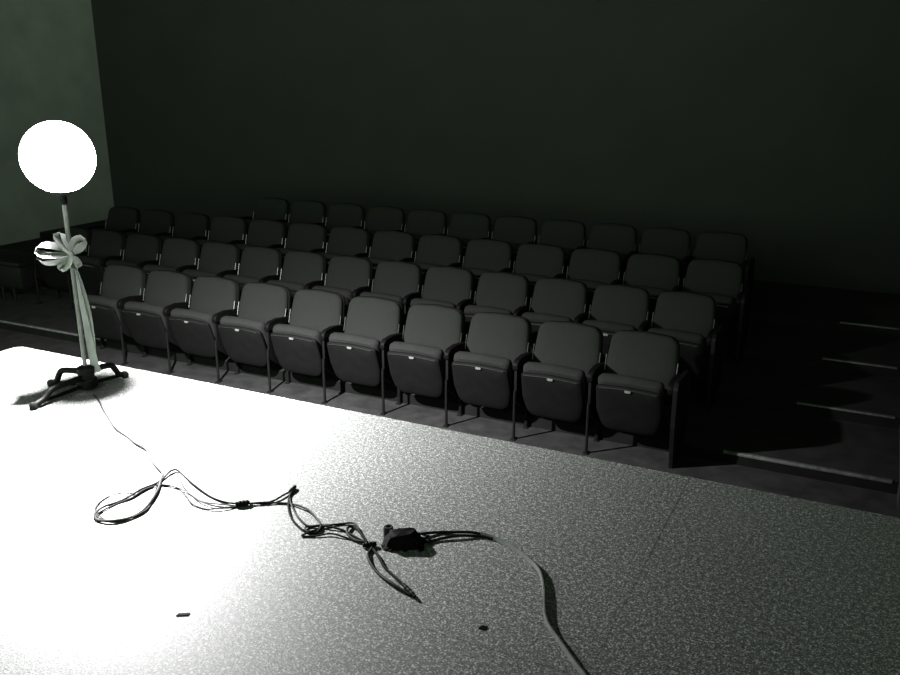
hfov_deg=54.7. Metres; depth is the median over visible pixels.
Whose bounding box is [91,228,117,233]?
seat cushion
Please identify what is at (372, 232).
seat cushion
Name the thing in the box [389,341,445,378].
seat cushion
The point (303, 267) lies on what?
cushion
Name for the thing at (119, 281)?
cushion
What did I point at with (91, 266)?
seat cushion
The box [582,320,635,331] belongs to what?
seat cushion
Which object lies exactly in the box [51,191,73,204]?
socket
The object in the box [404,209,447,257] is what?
seat
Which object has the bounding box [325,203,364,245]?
seat
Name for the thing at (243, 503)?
lamp cord
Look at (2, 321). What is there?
trim
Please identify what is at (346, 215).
cushion
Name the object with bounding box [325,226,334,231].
seat cushion
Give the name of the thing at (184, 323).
seat cushion
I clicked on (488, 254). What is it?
cushion
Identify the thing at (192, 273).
seat cushion
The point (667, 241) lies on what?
seat
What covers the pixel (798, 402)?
trim
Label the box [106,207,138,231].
cushion
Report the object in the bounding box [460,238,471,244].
seat cushion
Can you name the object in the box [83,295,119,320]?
seat cushion
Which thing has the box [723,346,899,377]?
step
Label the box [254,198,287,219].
cushion
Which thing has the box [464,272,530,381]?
seat
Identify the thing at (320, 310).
cushion
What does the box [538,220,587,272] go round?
seat
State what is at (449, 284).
cushion
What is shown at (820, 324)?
step
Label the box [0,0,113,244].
wall
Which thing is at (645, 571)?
floor
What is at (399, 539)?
junction
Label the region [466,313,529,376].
cushion
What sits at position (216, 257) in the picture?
cushion
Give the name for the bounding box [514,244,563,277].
cushion
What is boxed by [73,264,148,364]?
seat
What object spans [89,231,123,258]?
cushion
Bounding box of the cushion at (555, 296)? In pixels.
[530,278,585,321]
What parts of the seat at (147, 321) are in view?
leg, plate, armrest, leg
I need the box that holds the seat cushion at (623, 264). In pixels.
[617,252,625,274]
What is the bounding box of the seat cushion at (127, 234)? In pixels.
[124,232,150,237]
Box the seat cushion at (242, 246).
[235,244,258,249]
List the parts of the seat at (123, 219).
armrest, armrest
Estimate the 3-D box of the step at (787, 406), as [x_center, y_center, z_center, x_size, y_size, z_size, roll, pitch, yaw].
[-1.706,-0.099,8.371,10.820,0.076,0.012,8,19,25]
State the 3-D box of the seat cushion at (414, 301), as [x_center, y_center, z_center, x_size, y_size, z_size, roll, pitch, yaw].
[-0.125,-0.164,7.311,0.416,0.338,0.179,8,19,25]
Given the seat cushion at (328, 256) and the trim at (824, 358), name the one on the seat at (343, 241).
the seat cushion at (328, 256)
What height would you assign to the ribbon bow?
0.781 m
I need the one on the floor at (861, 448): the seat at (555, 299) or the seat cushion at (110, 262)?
the seat at (555, 299)
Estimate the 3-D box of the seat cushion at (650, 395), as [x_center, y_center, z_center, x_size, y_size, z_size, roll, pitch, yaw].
[1.194,0.404,5.730,0.439,0.338,0.179,8,19,25]
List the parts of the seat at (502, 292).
armrest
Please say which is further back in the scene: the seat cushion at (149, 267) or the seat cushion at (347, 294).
the seat cushion at (149, 267)
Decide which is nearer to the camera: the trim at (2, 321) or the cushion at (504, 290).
the cushion at (504, 290)
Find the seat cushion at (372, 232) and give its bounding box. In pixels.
[368,230,377,235]
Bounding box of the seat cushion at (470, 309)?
[464,305,512,314]
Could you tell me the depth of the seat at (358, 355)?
6.64 m
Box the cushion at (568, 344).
[533,322,600,388]
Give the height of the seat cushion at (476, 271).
0.338 m
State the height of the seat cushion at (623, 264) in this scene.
0.338 m
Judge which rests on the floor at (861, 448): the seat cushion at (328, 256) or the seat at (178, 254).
the seat at (178, 254)
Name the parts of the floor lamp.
bulb, leg, leg, leg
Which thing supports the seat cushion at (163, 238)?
on the seat at (194, 226)
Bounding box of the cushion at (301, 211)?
[289,201,324,222]
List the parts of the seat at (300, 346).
leg, plate, armrest, leg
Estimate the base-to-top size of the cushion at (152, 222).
0.425 m
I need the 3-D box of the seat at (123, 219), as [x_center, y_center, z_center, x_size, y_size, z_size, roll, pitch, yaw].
[-3.903,-1.110,10.178,0.557,0.791,0.456,8,19,25]
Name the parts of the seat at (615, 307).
armrest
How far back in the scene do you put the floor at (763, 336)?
7.49 m
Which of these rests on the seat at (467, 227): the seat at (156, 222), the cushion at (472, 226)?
the cushion at (472, 226)
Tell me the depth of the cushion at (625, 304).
6.77 m
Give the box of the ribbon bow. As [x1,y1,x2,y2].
[34,232,100,372]
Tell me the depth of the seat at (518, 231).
8.98 m
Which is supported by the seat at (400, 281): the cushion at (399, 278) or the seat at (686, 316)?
the cushion at (399, 278)
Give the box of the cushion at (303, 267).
[281,251,323,284]
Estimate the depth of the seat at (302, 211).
10.09 m
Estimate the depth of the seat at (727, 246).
8.10 m
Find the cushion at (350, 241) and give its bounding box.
[327,227,367,255]
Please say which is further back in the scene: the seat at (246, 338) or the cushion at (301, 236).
the cushion at (301, 236)
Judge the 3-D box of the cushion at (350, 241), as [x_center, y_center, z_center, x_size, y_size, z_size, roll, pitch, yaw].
[-1.051,-0.909,8.898,0.476,0.425,0.164,8,19,25]
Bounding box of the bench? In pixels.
[0,249,46,301]
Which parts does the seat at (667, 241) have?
plate, armrest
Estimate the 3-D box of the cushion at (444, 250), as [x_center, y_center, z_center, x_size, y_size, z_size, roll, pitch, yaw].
[-0.117,-0.774,8.456,0.476,0.425,0.164,8,19,25]
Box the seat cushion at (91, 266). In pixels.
[75,255,102,276]
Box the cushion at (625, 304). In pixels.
[589,285,648,330]
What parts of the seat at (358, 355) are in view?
leg, plate, armrest, leg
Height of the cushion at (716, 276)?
0.425 m
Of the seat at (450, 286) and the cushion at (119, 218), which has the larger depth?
the cushion at (119, 218)
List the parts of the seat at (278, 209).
armrest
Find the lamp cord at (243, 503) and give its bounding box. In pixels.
[93,395,249,521]
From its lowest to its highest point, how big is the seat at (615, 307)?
0.791 m
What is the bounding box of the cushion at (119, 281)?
[101,265,143,299]
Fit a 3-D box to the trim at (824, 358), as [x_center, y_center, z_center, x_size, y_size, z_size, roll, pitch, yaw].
[3.280,0.205,6.969,0.545,0.013,0.032,8,19,25]
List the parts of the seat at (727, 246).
armrest, panel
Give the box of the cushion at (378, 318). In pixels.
[344,297,400,341]
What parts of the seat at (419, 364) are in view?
leg, plate, armrest, leg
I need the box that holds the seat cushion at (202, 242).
[196,239,220,245]
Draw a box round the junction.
[381,524,432,551]
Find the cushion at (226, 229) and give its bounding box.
[209,216,244,242]
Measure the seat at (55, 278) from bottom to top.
0.791 m
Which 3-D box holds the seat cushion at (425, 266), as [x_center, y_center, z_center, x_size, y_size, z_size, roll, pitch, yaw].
[-0.216,-0.554,8.313,0.433,0.338,0.179,8,19,25]
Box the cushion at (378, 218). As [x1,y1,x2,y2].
[365,207,402,230]
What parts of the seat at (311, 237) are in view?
armrest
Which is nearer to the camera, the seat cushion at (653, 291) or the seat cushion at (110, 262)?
the seat cushion at (653, 291)
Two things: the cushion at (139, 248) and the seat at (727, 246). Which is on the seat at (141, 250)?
the cushion at (139, 248)
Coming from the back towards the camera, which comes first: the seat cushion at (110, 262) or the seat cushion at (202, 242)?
the seat cushion at (202, 242)
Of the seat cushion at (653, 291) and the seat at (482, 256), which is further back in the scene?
the seat at (482, 256)
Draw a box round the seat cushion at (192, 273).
[182,269,216,276]
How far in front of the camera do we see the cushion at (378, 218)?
9.66 m
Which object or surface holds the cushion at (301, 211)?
on the seat at (302, 211)
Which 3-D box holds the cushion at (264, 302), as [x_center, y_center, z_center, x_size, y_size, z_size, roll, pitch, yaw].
[-1.552,-0.228,7.219,0.484,0.425,0.164,8,19,25]
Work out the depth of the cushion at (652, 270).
7.53 m
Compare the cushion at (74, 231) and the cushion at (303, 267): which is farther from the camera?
the cushion at (74, 231)
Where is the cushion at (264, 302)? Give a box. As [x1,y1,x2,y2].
[238,283,287,322]
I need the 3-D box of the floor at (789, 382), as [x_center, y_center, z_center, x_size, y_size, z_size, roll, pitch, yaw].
[-0.994,-0.523,9.746,10.820,0.080,3.200,8,19,25]
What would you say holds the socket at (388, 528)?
attached to the junction
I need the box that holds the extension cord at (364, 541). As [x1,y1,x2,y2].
[249,485,415,597]
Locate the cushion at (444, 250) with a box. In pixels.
[415,235,460,265]
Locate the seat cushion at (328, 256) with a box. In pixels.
[318,252,348,259]
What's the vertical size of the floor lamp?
1.414 m
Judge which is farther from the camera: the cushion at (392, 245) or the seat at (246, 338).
the cushion at (392, 245)
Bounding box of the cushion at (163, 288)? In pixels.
[144,271,188,306]
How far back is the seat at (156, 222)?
9.93 m
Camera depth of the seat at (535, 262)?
7.95 m
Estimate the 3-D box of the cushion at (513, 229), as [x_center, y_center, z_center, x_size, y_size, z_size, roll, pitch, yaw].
[0.663,-1.038,9.045,0.476,0.425,0.164,8,19,25]
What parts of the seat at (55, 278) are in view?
leg, plate, armrest, leg, leg, armrest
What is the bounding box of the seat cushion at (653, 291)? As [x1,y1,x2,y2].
[629,285,667,295]
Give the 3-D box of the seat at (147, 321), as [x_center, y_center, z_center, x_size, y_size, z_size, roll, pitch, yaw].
[-2.534,-0.158,7.615,0.528,0.791,0.456,8,19,25]
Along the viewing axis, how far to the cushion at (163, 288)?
7.61 m
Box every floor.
[0,238,899,367]
[0,289,898,481]
[0,328,899,517]
[0,347,899,674]
[34,284,899,417]
[42,220,899,328]
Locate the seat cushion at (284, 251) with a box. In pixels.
[275,248,303,254]
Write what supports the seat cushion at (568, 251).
on the seat at (569, 235)
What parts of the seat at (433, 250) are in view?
armrest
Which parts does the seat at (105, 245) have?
armrest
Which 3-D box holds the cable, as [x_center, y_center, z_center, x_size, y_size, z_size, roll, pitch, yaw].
[0.267,0.847,2.836,0.274,0.020,1.100,-11,20,-31]
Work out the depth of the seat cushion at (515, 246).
8.74 m
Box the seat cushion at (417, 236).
[411,233,423,240]
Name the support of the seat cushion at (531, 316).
on the seat at (555, 299)
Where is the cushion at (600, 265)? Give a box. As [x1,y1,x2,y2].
[567,249,619,283]
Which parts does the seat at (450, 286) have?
armrest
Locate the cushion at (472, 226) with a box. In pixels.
[448,213,489,239]
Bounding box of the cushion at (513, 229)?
[492,216,535,244]
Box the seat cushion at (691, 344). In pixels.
[648,328,703,358]
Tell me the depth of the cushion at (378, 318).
6.72 m
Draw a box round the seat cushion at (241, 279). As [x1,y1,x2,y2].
[224,274,259,283]
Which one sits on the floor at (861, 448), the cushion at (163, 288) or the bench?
the bench
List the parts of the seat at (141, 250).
armrest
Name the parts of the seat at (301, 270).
armrest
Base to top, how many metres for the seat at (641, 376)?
0.791 m
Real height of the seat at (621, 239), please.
0.791 m
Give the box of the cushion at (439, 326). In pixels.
[403,305,462,363]
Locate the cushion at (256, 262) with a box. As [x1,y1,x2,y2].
[239,247,279,278]
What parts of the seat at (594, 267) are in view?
armrest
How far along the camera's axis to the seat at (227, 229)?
9.49 m
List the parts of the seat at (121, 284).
armrest, leg, leg, armrest, plate, leg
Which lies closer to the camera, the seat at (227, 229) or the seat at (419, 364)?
the seat at (419, 364)
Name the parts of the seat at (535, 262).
armrest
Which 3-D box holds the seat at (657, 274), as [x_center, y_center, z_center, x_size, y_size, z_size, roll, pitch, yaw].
[1.718,-0.296,7.521,0.520,0.791,0.456,8,19,25]
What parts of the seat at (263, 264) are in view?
armrest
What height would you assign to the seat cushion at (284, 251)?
0.338 m
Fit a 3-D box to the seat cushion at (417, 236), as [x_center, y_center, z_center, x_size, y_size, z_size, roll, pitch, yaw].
[-0.370,-0.953,9.343,0.433,0.338,0.179,8,19,25]
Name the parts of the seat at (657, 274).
armrest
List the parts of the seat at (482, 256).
armrest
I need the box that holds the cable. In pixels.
[420,530,586,674]
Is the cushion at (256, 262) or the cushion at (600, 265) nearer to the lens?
the cushion at (600, 265)
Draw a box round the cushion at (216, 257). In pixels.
[198,242,237,273]
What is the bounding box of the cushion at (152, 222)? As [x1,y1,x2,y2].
[139,210,172,234]
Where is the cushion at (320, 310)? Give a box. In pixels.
[289,290,342,331]
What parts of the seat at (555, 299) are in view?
armrest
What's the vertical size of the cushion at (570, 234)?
0.425 m
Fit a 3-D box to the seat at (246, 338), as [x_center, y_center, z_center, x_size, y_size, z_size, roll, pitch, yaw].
[-1.585,-0.020,7.166,0.528,0.791,0.456,8,19,25]
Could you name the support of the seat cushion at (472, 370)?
on the seat at (498, 346)
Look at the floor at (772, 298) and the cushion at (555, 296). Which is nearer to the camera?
the cushion at (555, 296)
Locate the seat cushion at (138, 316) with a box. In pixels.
[124,301,166,331]
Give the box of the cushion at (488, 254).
[463,239,510,271]
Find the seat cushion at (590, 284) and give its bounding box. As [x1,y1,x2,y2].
[565,278,606,288]
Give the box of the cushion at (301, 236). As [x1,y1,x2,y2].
[285,223,324,250]
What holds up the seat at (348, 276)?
on the floor at (861, 448)
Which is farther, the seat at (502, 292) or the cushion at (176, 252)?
the cushion at (176, 252)
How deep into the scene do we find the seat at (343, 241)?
8.83 m
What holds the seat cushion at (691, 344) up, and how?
on the seat at (686, 316)
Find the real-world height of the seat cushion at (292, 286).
0.338 m
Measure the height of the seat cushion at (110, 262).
0.338 m
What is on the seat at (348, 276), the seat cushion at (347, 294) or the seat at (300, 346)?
the seat cushion at (347, 294)
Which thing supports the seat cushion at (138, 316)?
on the seat at (147, 321)
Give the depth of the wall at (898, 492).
5.25 m
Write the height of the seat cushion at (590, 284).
0.338 m
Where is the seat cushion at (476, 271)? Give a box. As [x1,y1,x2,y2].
[458,267,494,275]
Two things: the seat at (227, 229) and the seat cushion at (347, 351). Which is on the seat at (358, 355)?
the seat cushion at (347, 351)
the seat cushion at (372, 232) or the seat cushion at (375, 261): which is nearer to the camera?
the seat cushion at (375, 261)
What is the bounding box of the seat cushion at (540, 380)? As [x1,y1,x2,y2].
[523,362,585,397]
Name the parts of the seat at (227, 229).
armrest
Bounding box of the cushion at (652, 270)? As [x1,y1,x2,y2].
[623,254,678,290]
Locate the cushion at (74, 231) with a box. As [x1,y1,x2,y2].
[56,227,88,252]
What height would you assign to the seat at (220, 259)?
0.791 m
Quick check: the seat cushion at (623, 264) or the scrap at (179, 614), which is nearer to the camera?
the scrap at (179, 614)
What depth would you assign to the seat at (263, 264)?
8.23 m
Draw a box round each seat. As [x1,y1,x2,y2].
[31,227,91,308]
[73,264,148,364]
[75,230,125,294]
[86,206,140,233]
[104,234,161,269]
[122,270,192,373]
[124,209,174,240]
[143,238,199,283]
[160,213,209,248]
[168,276,240,382]
[182,242,239,294]
[196,216,246,255]
[218,282,291,392]
[224,246,281,304]
[235,219,285,261]
[241,198,289,234]
[267,251,326,322]
[271,289,344,403]
[275,223,326,274]
[284,200,326,240]
[312,256,372,330]
[318,226,369,277]
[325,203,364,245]
[327,296,403,415]
[360,261,422,332]
[362,230,415,283]
[364,206,404,251]
[387,304,466,427]
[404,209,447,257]
[409,235,463,291]
[409,266,474,341]
[447,213,490,262]
[452,312,533,440]
[458,239,513,304]
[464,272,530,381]
[491,216,538,267]
[513,243,567,311]
[521,320,605,454]
[522,278,589,359]
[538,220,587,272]
[565,248,623,319]
[582,284,652,370]
[587,223,638,278]
[596,330,690,468]
[622,253,683,327]
[638,227,693,284]
[648,291,724,410]
[682,259,751,365]
[692,232,754,306]
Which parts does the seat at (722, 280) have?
armrest, panel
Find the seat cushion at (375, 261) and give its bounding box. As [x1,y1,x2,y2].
[362,257,394,264]
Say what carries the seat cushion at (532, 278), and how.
on the seat at (535, 262)
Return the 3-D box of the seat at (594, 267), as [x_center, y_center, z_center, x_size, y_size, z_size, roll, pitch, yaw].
[1.250,-0.364,7.741,0.520,0.791,0.456,8,19,25]
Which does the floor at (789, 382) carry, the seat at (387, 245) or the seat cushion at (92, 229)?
the seat at (387, 245)
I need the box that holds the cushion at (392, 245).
[370,231,413,260]
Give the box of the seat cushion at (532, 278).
[514,273,549,282]
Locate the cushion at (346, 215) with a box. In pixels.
[326,204,362,226]
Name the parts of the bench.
leg, leg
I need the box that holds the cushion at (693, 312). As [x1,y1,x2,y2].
[652,292,714,353]
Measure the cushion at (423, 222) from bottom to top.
0.425 m
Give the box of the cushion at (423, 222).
[405,210,445,234]
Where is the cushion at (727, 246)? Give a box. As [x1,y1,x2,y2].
[693,232,746,277]
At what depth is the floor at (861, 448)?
6.11 m
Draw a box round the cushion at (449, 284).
[422,267,471,305]
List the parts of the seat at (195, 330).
leg, plate, armrest, leg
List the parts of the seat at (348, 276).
armrest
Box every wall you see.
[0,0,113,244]
[91,0,899,293]
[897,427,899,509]
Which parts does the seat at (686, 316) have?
armrest, panel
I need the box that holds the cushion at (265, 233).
[246,220,283,246]
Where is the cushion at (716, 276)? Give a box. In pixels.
[683,259,741,314]
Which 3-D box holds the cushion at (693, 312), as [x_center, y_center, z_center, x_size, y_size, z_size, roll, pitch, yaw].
[1.771,-0.124,6.606,0.458,0.425,0.164,8,19,25]
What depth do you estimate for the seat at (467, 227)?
9.20 m
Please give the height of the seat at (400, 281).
0.791 m
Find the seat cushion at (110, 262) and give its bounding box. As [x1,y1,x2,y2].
[106,260,137,266]
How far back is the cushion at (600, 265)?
7.75 m
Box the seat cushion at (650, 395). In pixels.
[598,373,664,409]
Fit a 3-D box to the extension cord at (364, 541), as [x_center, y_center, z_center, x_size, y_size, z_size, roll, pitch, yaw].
[-0.403,0.736,3.196,0.223,0.023,0.941,-15,23,-40]
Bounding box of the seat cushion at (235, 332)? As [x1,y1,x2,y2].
[220,316,266,347]
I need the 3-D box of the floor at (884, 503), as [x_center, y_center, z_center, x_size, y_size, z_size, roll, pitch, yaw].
[-0.468,1.040,5.227,23.000,0.100,16.000,8,19,25]
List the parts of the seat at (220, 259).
armrest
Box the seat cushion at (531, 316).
[522,312,571,321]
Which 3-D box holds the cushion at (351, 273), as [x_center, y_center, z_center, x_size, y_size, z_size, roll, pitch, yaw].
[-0.923,-0.514,7.880,0.458,0.425,0.164,8,19,25]
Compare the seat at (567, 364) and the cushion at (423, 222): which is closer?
the seat at (567, 364)
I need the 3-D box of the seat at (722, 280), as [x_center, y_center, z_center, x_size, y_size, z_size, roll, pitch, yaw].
[2.199,-0.226,7.293,0.551,0.791,0.456,8,19,25]
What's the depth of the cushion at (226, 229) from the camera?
9.51 m
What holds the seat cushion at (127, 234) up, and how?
on the seat at (156, 222)
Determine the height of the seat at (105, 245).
0.791 m
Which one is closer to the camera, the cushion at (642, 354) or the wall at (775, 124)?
the cushion at (642, 354)
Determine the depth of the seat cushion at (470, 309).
7.02 m
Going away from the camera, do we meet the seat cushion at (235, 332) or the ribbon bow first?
the ribbon bow
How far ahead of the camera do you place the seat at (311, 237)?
9.05 m
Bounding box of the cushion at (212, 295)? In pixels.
[190,277,236,314]
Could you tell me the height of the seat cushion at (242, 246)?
0.338 m
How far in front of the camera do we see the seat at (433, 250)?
8.39 m
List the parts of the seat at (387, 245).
armrest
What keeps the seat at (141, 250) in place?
on the floor at (861, 448)
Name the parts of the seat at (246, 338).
leg, plate, armrest, leg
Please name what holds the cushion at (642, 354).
on the seat at (641, 376)
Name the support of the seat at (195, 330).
on the floor at (884, 503)
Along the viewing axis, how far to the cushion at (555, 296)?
6.98 m
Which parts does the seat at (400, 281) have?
plate, armrest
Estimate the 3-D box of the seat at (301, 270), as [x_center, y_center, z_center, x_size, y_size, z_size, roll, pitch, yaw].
[-1.407,-0.371,8.040,0.500,0.791,0.456,8,19,25]
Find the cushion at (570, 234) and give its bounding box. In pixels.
[539,220,584,251]
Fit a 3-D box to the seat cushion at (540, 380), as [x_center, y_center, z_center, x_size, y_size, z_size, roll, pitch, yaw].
[0.720,0.336,5.954,0.439,0.338,0.179,8,19,25]
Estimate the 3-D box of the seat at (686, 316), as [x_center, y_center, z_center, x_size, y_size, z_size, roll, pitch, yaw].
[1.750,0.086,6.547,0.530,0.791,0.456,8,19,25]
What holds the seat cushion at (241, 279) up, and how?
on the seat at (263, 264)
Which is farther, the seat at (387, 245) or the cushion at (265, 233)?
the cushion at (265, 233)
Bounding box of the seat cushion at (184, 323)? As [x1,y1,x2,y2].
[170,308,214,337]
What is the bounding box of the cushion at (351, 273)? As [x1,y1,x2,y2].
[325,256,370,291]
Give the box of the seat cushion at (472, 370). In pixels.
[454,351,512,388]
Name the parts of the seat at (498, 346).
leg, plate, armrest, leg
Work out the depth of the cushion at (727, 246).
8.11 m
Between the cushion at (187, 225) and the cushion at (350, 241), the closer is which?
the cushion at (350, 241)
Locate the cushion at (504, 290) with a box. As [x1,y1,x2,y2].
[475,272,527,313]
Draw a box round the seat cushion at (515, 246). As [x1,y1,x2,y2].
[509,242,521,249]
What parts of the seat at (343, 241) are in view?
armrest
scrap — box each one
[176,613,189,615]
[478,625,487,629]
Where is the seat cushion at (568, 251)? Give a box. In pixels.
[562,247,572,255]
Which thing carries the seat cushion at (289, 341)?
on the seat at (300, 346)
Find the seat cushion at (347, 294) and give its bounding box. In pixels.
[312,286,352,300]
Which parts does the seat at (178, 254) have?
armrest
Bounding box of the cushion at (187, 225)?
[173,213,207,238]
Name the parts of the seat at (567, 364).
leg, plate, leg, armrest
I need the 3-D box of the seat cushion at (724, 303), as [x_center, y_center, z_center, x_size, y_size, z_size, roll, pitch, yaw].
[2.119,-0.216,7.208,0.433,0.338,0.179,8,19,25]
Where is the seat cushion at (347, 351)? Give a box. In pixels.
[329,332,381,369]
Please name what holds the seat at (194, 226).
on the floor at (789, 382)
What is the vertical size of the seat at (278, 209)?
0.791 m
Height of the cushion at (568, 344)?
0.425 m
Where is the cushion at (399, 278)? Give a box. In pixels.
[372,261,419,297]
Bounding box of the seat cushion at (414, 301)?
[410,298,455,307]
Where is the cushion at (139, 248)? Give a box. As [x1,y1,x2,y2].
[124,234,159,263]
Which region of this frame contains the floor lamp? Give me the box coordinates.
[19,121,128,409]
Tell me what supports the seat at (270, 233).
on the floor at (789, 382)
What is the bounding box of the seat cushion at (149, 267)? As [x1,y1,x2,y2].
[143,264,175,271]
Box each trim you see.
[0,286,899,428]
[0,320,107,340]
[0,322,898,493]
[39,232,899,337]
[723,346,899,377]
[723,449,892,483]
[797,401,894,418]
[823,357,896,368]
[840,321,898,329]
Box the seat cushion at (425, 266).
[409,262,442,270]
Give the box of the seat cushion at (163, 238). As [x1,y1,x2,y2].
[160,236,187,241]
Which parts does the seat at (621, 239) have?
armrest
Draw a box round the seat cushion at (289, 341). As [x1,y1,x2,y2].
[273,324,322,357]
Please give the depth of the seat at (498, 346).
6.20 m
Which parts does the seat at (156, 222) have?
armrest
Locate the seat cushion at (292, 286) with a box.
[267,280,304,290]
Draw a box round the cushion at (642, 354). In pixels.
[605,331,677,401]
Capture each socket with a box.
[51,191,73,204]
[383,524,392,536]
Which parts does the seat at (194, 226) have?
armrest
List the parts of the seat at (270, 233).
armrest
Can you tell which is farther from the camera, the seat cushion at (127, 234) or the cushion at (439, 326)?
the seat cushion at (127, 234)
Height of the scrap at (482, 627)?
0.003 m
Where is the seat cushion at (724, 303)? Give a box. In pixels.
[689,291,732,318]
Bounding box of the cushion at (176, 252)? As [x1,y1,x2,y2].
[160,238,197,268]
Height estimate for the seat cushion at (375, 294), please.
0.338 m
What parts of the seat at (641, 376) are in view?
armrest, panel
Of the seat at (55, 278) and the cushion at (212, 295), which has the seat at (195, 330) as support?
the cushion at (212, 295)
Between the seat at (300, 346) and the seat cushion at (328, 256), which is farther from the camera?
the seat cushion at (328, 256)
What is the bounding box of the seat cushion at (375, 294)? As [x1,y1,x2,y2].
[360,292,403,325]
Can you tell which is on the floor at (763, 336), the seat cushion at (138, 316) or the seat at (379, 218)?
the seat at (379, 218)

